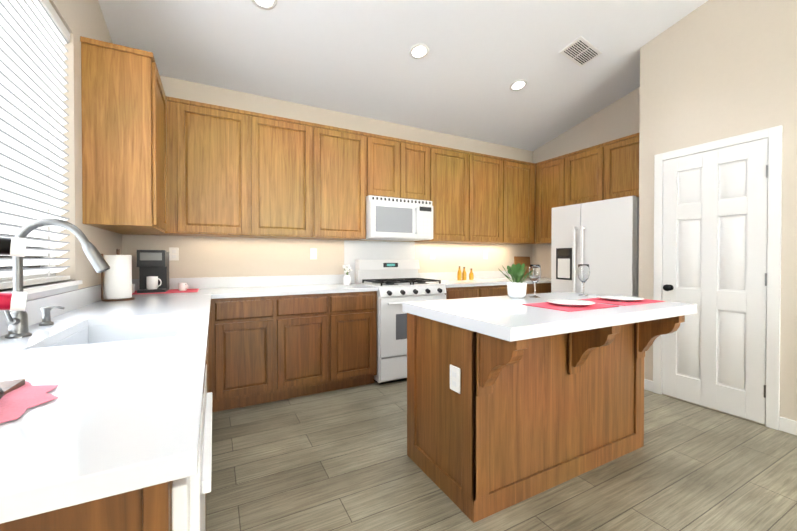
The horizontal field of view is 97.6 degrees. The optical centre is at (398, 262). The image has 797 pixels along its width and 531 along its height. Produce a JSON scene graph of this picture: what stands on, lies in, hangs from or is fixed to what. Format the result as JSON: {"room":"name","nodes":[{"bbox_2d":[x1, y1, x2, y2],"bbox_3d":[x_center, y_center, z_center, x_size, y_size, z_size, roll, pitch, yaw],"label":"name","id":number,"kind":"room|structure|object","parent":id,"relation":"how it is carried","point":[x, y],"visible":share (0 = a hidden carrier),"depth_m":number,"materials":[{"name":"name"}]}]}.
{"room":"kitchen","nodes":[
{"label":"kitchen","id":0,"kind":"room"},
{"bbox_2d":[0,0,121,290],"bbox_3d":[-0.731,-1.080,-0.238,0.160,4.562,6.940,0,1,-28],"label":"wall","id":1,"kind":"structure","parent":0,"point":[82,18],"depth_m":1.94,"materials":[{"name":"paint"}]},
{"bbox_2d":[0,0,69,289],"bbox_3d":[-1.410,-0.563,1.133,0.063,1.329,1.682,0,1,-28],"label":"window blinds","id":2,"kind":"object","parent":1,"relation":"attached to","point":[34,36],"visible":0.98,"depth_m":1.54,"materials":[{"name":"white plastic"}]},
{"bbox_2d":[0,222,82,293],"bbox_3d":[-1.416,-0.553,1.130,0.160,1.360,1.690,0,1,-28],"label":"window","id":3,"kind":"structure","parent":1,"relation":"in","point":[44,287],"depth_m":1.61,"materials":[{"name":"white glass"}]},
{"bbox_2d":[80,36,169,235],"bbox_3d":[-1.893,-0.761,2.514,0.350,1.070,0.992,0,1,-28],"label":"upper cabinet","id":4,"kind":"object","parent":1,"relation":"attached to","point":[124,141],"visible":0.96,"depth_m":2.10,"materials":[{"name":"brown wood"}]},
{"bbox_2d":[122,75,532,278],"bbox_3d":[-0.194,-1.122,4.059,5.120,4.562,0.160,0,1,-28],"label":"wall","id":5,"kind":"structure","parent":0,"point":[202,256],"depth_m":3.51,"materials":[{"name":"paint"}]},
{"bbox_2d":[169,247,178,260],"bbox_3d":[-1.959,-0.071,3.041,0.070,0.114,0.008,0,1,-28],"label":"electrical outlet plate","id":6,"kind":"object","parent":5,"relation":"attached to","point":[173,253],"depth_m":3.04,"materials":[{"name":"white plastic"}]},
{"bbox_2d":[165,96,260,237],"bbox_3d":[-1.606,-0.766,3.029,0.679,1.070,0.350,0,1,-28],"label":"upper cabinet","id":7,"kind":"object","parent":5,"relation":"attached to","point":[232,172],"depth_m":2.88,"materials":[{"name":"brown wood"}]},
{"bbox_2d":[257,114,320,238],"bbox_3d":[-1.123,-0.768,3.284,0.676,1.070,0.350,0,1,-28],"label":"upper cabinet","id":8,"kind":"object","parent":5,"relation":"attached to","point":[290,148],"depth_m":3.17,"materials":[{"name":"brown wood"}]},
{"bbox_2d":[310,248,316,258],"bbox_3d":[-0.880,-0.087,3.611,0.070,0.114,0.008,0,1,-28],"label":"electrical outlet plate","id":9,"kind":"object","parent":5,"relation":"attached to","point":[313,251],"depth_m":3.61,"materials":[{"name":"white plastic"}]},
{"bbox_2d":[321,124,372,239],"bbox_3d":[-0.643,-0.771,3.537,0.675,1.070,0.350,0,1,-28],"label":"upper cabinet","id":10,"kind":"object","parent":5,"relation":"attached to","point":[346,154],"depth_m":3.41,"materials":[{"name":"brown wood"}]},
{"bbox_2d":[373,134,408,198],"bbox_3d":[-0.205,-0.990,3.766,0.446,0.636,0.350,0,1,-28],"label":"upper cabinet","id":11,"kind":"object","parent":5,"relation":"attached to","point":[390,154],"depth_m":3.64,"materials":[{"name":"brown wood"}]},
{"bbox_2d":[361,195,432,240],"bbox_3d":[-0.038,-0.458,3.791,0.752,0.420,0.467,0,1,-28],"label":"microwave","id":12,"kind":"object","parent":11,"relation":"attached to","point":[395,219],"visible":1,"depth_m":3.60,"materials":[{"name":"white plastic"}]},
{"bbox_2d":[409,140,424,199],"bbox_3d":[0.072,-0.992,3.913,0.446,0.636,0.350,0,1,-28],"label":"upper cabinet","id":13,"kind":"object","parent":5,"relation":"attached to","point":[416,149],"depth_m":3.79,"materials":[{"name":"brown wood"}]},
{"bbox_2d":[430,250,434,258],"bbox_3d":[0.421,-0.093,4.295,0.070,0.114,0.013,0,1,-28],"label":"electrical outlet plate","id":14,"kind":"object","parent":5,"relation":"attached to","point":[432,252],"depth_m":4.29,"materials":[{"name":"white plastic"}]},
{"bbox_2d":[414,143,476,243],"bbox_3d":[0.510,-0.777,4.146,0.675,1.070,0.350,0,1,-28],"label":"upper cabinet","id":15,"kind":"object","parent":5,"relation":"attached to","point":[450,173],"depth_m":4.02,"materials":[{"name":"brown wood"}]},
{"bbox_2d":[483,251,487,258],"bbox_3d":[1.172,-0.097,4.694,0.070,0.114,0.008,0,1,-28],"label":"electrical outlet plate","id":16,"kind":"object","parent":5,"relation":"attached to","point":[485,253],"depth_m":4.69,"materials":[{"name":"white plastic"}]},
{"bbox_2d":[477,153,508,243],"bbox_3d":[0.990,-0.779,4.399,0.676,1.070,0.350,0,1,-28],"label":"upper cabinet","id":17,"kind":"object","parent":5,"relation":"attached to","point":[492,171],"depth_m":4.30,"materials":[{"name":"brown wood"}]},
{"bbox_2d":[509,159,535,243],"bbox_3d":[1.464,-0.782,4.649,0.659,1.070,0.350,0,1,-28],"label":"upper cabinet","id":18,"kind":"object","parent":5,"relation":"attached to","point":[521,173],"depth_m":4.53,"materials":[{"name":"brown wood"}]},
{"bbox_2d":[98,0,707,150],"bbox_3d":[1.463,-2.377,0.907,5.200,1.678,7.340,0,1,-28],"label":"ceiling","id":19,"kind":"structure","parent":0,"point":[352,57],"depth_m":3.00,"materials":[{"name":"paint"}]},
{"bbox_2d":[251,0,526,90],"bbox_3d":[0.757,-2.074,1.893,2.686,0.587,2.712,0,1,-28],"label":"recessed lights","id":20,"kind":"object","parent":19,"relation":"attached to","point":[419,51],"depth_m":2.99},
{"bbox_2d":[559,36,601,66],"bbox_3d":[1.677,-1.927,3.205,0.381,0.064,0.198,0,1,-36],"label":"ceiling vent","id":21,"kind":"object","parent":19,"relation":"in","point":[580,51],"visible":1,"depth_m":3.19,"materials":[{"name":"white plastic"}]},
{"bbox_2d":[205,380,796,530],"bbox_3d":[1.463,1.229,0.942,5.200,0.080,7.340,0,1,-28],"label":"floor","id":22,"kind":"structure","parent":0,"point":[337,460],"depth_m":1.90,"materials":[{"name":"grey tile"}]},
{"bbox_2d":[0,339,211,530],"bbox_3d":[-0.766,0.744,0.716,0.646,0.896,0.830,0,1,-28],"label":"base cabinet","id":23,"kind":"object","parent":22,"relation":"on","point":[179,504],"depth_m":0.48,"materials":[{"name":"brown wood"}]},
{"bbox_2d":[0,277,215,523],"bbox_3d":[-1.274,0.309,1.677,0.647,0.371,3.030,0,1,-28],"label":"countertop","id":24,"kind":"structure","parent":23,"relation":"on","point":[121,413],"depth_m":0.69,"materials":[{"name":"white stone"}]},
{"bbox_2d":[0,379,57,423],"bbox_3d":[-0.815,0.252,0.574,0.377,0.020,0.352,0,1,-28],"label":"dish towel","id":25,"kind":"object","parent":24,"relation":"on","point":[19,398],"visible":0.96,"depth_m":0.66,"materials":[{"name":"pink fabric"}]},
{"bbox_2d":[0,237,26,398],"bbox_3d":[-0.810,-0.010,0.540,0.302,0.503,0.165,0,1,-28],"label":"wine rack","id":26,"kind":"object","parent":25,"relation":"on","point":[16,247],"visible":1,"depth_m":0.65,"materials":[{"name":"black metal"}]},
{"bbox_2d":[39,306,64,325],"bbox_3d":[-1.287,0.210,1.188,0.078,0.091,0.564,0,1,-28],"label":"soap dispenser","id":27,"kind":"object","parent":24,"relation":"on","point":[46,316],"visible":1,"depth_m":1.40,"materials":[{"name":"silver metal"}]},
{"bbox_2d":[4,218,109,338],"bbox_3d":[-1.202,0.050,1.232,0.281,0.410,0.103,0,1,-28],"label":"faucet","id":28,"kind":"object","parent":24,"relation":"on","point":[17,323],"visible":0.96,"depth_m":1.20,"materials":[{"name":"silver metal"}]},
{"bbox_2d":[101,249,134,301],"bbox_3d":[-1.819,0.081,2.263,0.170,0.330,0.170,0,1,-28],"label":"paper towel holder","id":29,"kind":"object","parent":24,"relation":"on","point":[118,280],"visible":1,"depth_m":2.21,"materials":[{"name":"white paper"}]},
{"bbox_2d":[132,288,198,294],"bbox_3d":[-1.916,0.238,2.835,0.500,0.004,0.340,0,1,-28],"label":"mat","id":30,"kind":"object","parent":24,"relation":"on","point":[178,291],"visible":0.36,"depth_m":2.81,"materials":[{"name":"red fabric"}]},
{"bbox_2d":[137,250,168,292],"bbox_3d":[-1.976,0.070,2.818,0.180,0.330,0.292,0,1,-28],"label":"coffee maker","id":31,"kind":"object","parent":30,"relation":"on","point":[152,262],"visible":0.94,"depth_m":2.73,"materials":[{"name":"black plastic"}]},
{"bbox_2d":[146,276,161,289],"bbox_3d":[-1.921,0.162,2.744,0.102,0.100,0.076,0,1,-28],"label":"mug","id":32,"kind":"object","parent":31,"relation":"on","point":[151,282],"visible":0.98,"depth_m":2.71,"materials":[{"name":"white ceramic"}]},
{"bbox_2d":[178,282,187,290],"bbox_3d":[-1.770,0.202,2.871,0.073,0.065,0.073,0,1,-28],"label":"cup","id":33,"kind":"object","parent":30,"relation":"on","point":[183,286],"visible":1,"depth_m":2.85,"materials":[{"name":"white ceramic"}]},
{"bbox_2d":[208,303,211,338],"bbox_3d":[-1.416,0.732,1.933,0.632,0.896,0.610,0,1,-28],"label":"base cabinet","id":34,"kind":"object","parent":22,"relation":"on","point":[210,323],"depth_m":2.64,"materials":[{"name":"brown wood"}]},
{"bbox_2d":[224,295,287,409],"bbox_3d":[-1.314,0.722,3.037,0.502,0.896,0.627,0,1,-28],"label":"base cabinet","id":35,"kind":"object","parent":22,"relation":"on","point":[263,349],"depth_m":2.79,"materials":[{"name":"brown wood"}]},
{"bbox_2d":[284,293,339,398],"bbox_3d":[-0.951,0.720,3.229,0.582,0.896,0.627,0,1,-28],"label":"base cabinet","id":36,"kind":"object","parent":22,"relation":"on","point":[313,319],"depth_m":3.01,"materials":[{"name":"brown wood"}]},
{"bbox_2d":[340,291,376,388],"bbox_3d":[-0.576,0.718,3.427,0.531,0.896,0.627,0,1,-28],"label":"base cabinet","id":37,"kind":"object","parent":22,"relation":"on","point":[358,310],"depth_m":3.20,"materials":[{"name":"brown wood"}]},
{"bbox_2d":[355,260,446,384],"bbox_3d":[0.023,0.568,3.685,0.750,1.189,0.710,0,1,-28],"label":"range","id":38,"kind":"object","parent":22,"relation":"on","point":[397,283],"visible":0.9,"depth_m":3.36,"materials":[{"name":"white metal"}]},
{"bbox_2d":[445,286,483,298],"bbox_3d":[0.572,0.712,4.032,0.524,0.896,0.627,0,1,-28],"label":"base cabinet","id":39,"kind":"object","parent":22,"relation":"on","point":[475,291],"depth_m":3.75,"materials":[{"name":"brown wood"}]},
{"bbox_2d":[484,285,507,296],"bbox_3d":[0.942,0.710,4.227,0.576,0.896,0.627,0,1,-28],"label":"base cabinet","id":40,"kind":"object","parent":22,"relation":"on","point":[496,290],"depth_m":3.96,"materials":[{"name":"brown wood"}]},
{"bbox_2d":[526,284,533,293],"bbox_3d":[1.298,0.708,4.416,0.495,0.896,0.627,0,1,-28],"label":"base cabinet","id":41,"kind":"object","parent":22,"relation":"on","point":[530,287],"depth_m":4.22,"materials":[{"name":"brown wood"}]},
{"bbox_2d":[536,283,550,293],"bbox_3d":[1.791,0.706,4.676,0.723,0.896,0.627,0,1,-28],"label":"base cabinet","id":42,"kind":"object","parent":22,"relation":"on","point":[540,287],"depth_m":4.35,"materials":[{"name":"brown wood"}]},
{"bbox_2d":[216,240,550,298],"bbox_3d":[-0.009,0.016,3.718,4.794,0.501,0.629,0,1,-28],"label":"countertop","id":43,"kind":"structure","parent":42,"relation":"on","point":[248,286],"depth_m":3.69,"materials":[{"name":"white stone"}]},
{"bbox_2d":[342,265,351,284],"bbox_3d":[-0.527,0.129,3.593,0.112,0.208,0.128,0,1,-28],"label":"jar","id":44,"kind":"object","parent":43,"relation":"on","point":[347,279],"visible":1,"depth_m":3.56,"materials":[{"name":"white ceramic"}]},
{"bbox_2d":[457,266,463,279],"bbox_3d":[0.757,0.138,4.325,0.053,0.175,0.053,0,1,-40],"label":"oil bottle","id":45,"kind":"object","parent":43,"relation":"on","point":[461,275],"depth_m":4.31,"materials":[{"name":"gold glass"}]},
{"bbox_2d":[469,268,473,279],"bbox_3d":[0.917,0.152,4.387,0.053,0.145,0.053,0,1,-40],"label":"oil bottle","id":46,"kind":"object","parent":43,"relation":"on","point":[471,276],"depth_m":4.37,"materials":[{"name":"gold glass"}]},
{"bbox_2d":[514,256,530,277],"bbox_3d":[1.778,0.069,4.983,0.300,0.300,0.051,0,1,-28],"label":"cutting board","id":47,"kind":"object","parent":43,"relation":"on","point":[521,260],"visible":0.38,"depth_m":4.99,"materials":[{"name":"brown wood"}]},
{"bbox_2d":[406,312,684,522],"bbox_3d":[0.858,0.740,2.073,1.396,0.876,0.844,0,1,-28],"label":"kitchen island","id":48,"kind":"object","parent":22,"relation":"on","point":[512,401],"depth_m":1.82,"materials":[{"name":"brown wood"}]},
{"bbox_2d":[402,292,696,343],"bbox_3d":[0.889,0.274,2.089,1.496,0.055,0.880,0,1,-28],"label":"island countertop","id":49,"kind":"structure","parent":48,"relation":"on","point":[506,318],"depth_m":1.73,"materials":[{"name":"white stone"}]},
{"bbox_2d":[498,263,532,297],"bbox_3d":[0.801,0.123,2.372,0.203,0.238,0.217,0,1,-28],"label":"potted plant","id":50,"kind":"object","parent":49,"relation":"on","point":[517,288],"visible":1,"depth_m":2.33,"materials":[{"name":"white ceramic"}]},
{"bbox_2d":[529,265,540,297],"bbox_3d":[0.943,0.130,2.410,0.082,0.225,0.082,0,1,-28],"label":"wine glass","id":51,"kind":"object","parent":49,"relation":"on","point":[535,276],"visible":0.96,"depth_m":2.38,"materials":[{"name":"clear glass"}]},
{"bbox_2d":[523,302,618,311],"bbox_3d":[0.970,0.244,1.973,0.420,0.004,0.300,0,1,-28],"label":"placemat","id":52,"kind":"object","parent":49,"relation":"on","point":[548,305],"visible":0.64,"depth_m":1.91,"materials":[{"name":"red fabric"}]},
{"bbox_2d":[546,299,594,305],"bbox_3d":[0.970,0.232,1.973,0.254,0.019,0.254,0,1,-28],"label":"plate","id":53,"kind":"object","parent":52,"relation":"on","point":[568,302],"visible":1,"depth_m":2.00,"materials":[{"name":"white ceramic"}]},
{"bbox_2d":[577,264,589,295],"bbox_3d":[1.343,0.128,2.530,0.082,0.225,0.082,0,1,-28],"label":"wine glass","id":54,"kind":"object","parent":49,"relation":"on","point":[583,271],"visible":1,"depth_m":2.50,"materials":[{"name":"clear glass"}]},
{"bbox_2d":[578,298,664,305],"bbox_3d":[1.395,0.242,2.197,0.420,0.004,0.300,0,1,-28],"label":"placemat","id":55,"kind":"object","parent":49,"relation":"on","point":[622,303],"visible":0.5,"depth_m":2.13,"materials":[{"name":"red fabric"}]},
{"bbox_2d":[597,295,643,300],"bbox_3d":[1.395,0.230,2.197,0.254,0.019,0.254,0,1,-28],"label":"plate","id":56,"kind":"object","parent":55,"relation":"on","point":[619,298],"visible":1,"depth_m":2.23,"materials":[{"name":"white ceramic"}]},
{"bbox_2d":[551,196,638,296],"bbox_3d":[2.247,0.261,3.852,0.628,1.800,0.910,0,1,-28],"label":"refrigerator","id":57,"kind":"object","parent":22,"relation":"on","point":[601,238],"visible":0.5,"depth_m":3.62,"materials":[{"name":"white metal"}]},
{"bbox_2d":[532,87,639,277],"bbox_3d":[3.656,-1.103,2.077,0.160,4.562,6.940,0,1,-28],"label":"wall","id":58,"kind":"structure","parent":0,"point":[618,119],"depth_m":4.30,"materials":[{"name":"paint"}]},
{"bbox_2d":[535,153,570,243],"bbox_3d":[2.088,-0.780,4.505,0.350,1.070,0.524,0,1,-28],"label":"upper cabinet","id":59,"kind":"object","parent":58,"relation":"attached to","point":[552,176],"depth_m":4.45,"materials":[{"name":"brown wood"}]},
{"bbox_2d":[571,146,594,204],"bbox_3d":[2.307,-0.991,4.088,0.350,0.640,0.546,0,1,-28],"label":"upper cabinet","id":60,"kind":"object","parent":58,"relation":"attached to","point":[582,161],"depth_m":4.04,"materials":[{"name":"brown wood"}]},
{"bbox_2d":[595,132,639,200],"bbox_3d":[2.507,-0.988,3.710,0.350,0.640,0.574,0,1,-28],"label":"upper cabinet","id":61,"kind":"object","parent":58,"relation":"attached to","point":[606,170],"depth_m":3.70,"materials":[{"name":"brown wood"}]},
{"bbox_2d":[638,0,796,424],"bbox_3d":[2.760,-1.111,2.928,0.630,4.562,1.040,0,1,-28],"label":"wall","id":62,"kind":"structure","parent":0,"point":[712,70],"depth_m":2.68,"materials":[{"name":"paint"}]},
{"bbox_2d":[653,125,782,429],"bbox_3d":[2.445,0.109,2.761,0.092,2.125,0.790,0,1,-28],"label":"pantry door","id":63,"kind":"structure","parent":62,"relation":"in","point":[720,350],"depth_m":2.70,"materials":[{"name":"white wood"}]},
{"bbox_2d":[644,379,796,434],"bbox_3d":[1.878,1.149,0.154,4.800,0.095,5.160,0,1,-28],"label":"baseboard","id":64,"kind":"structure","parent":62,"relation":"attached to","point":[788,425],"depth_m":2.41,"materials":[{"name":"white wood"}]}
]}

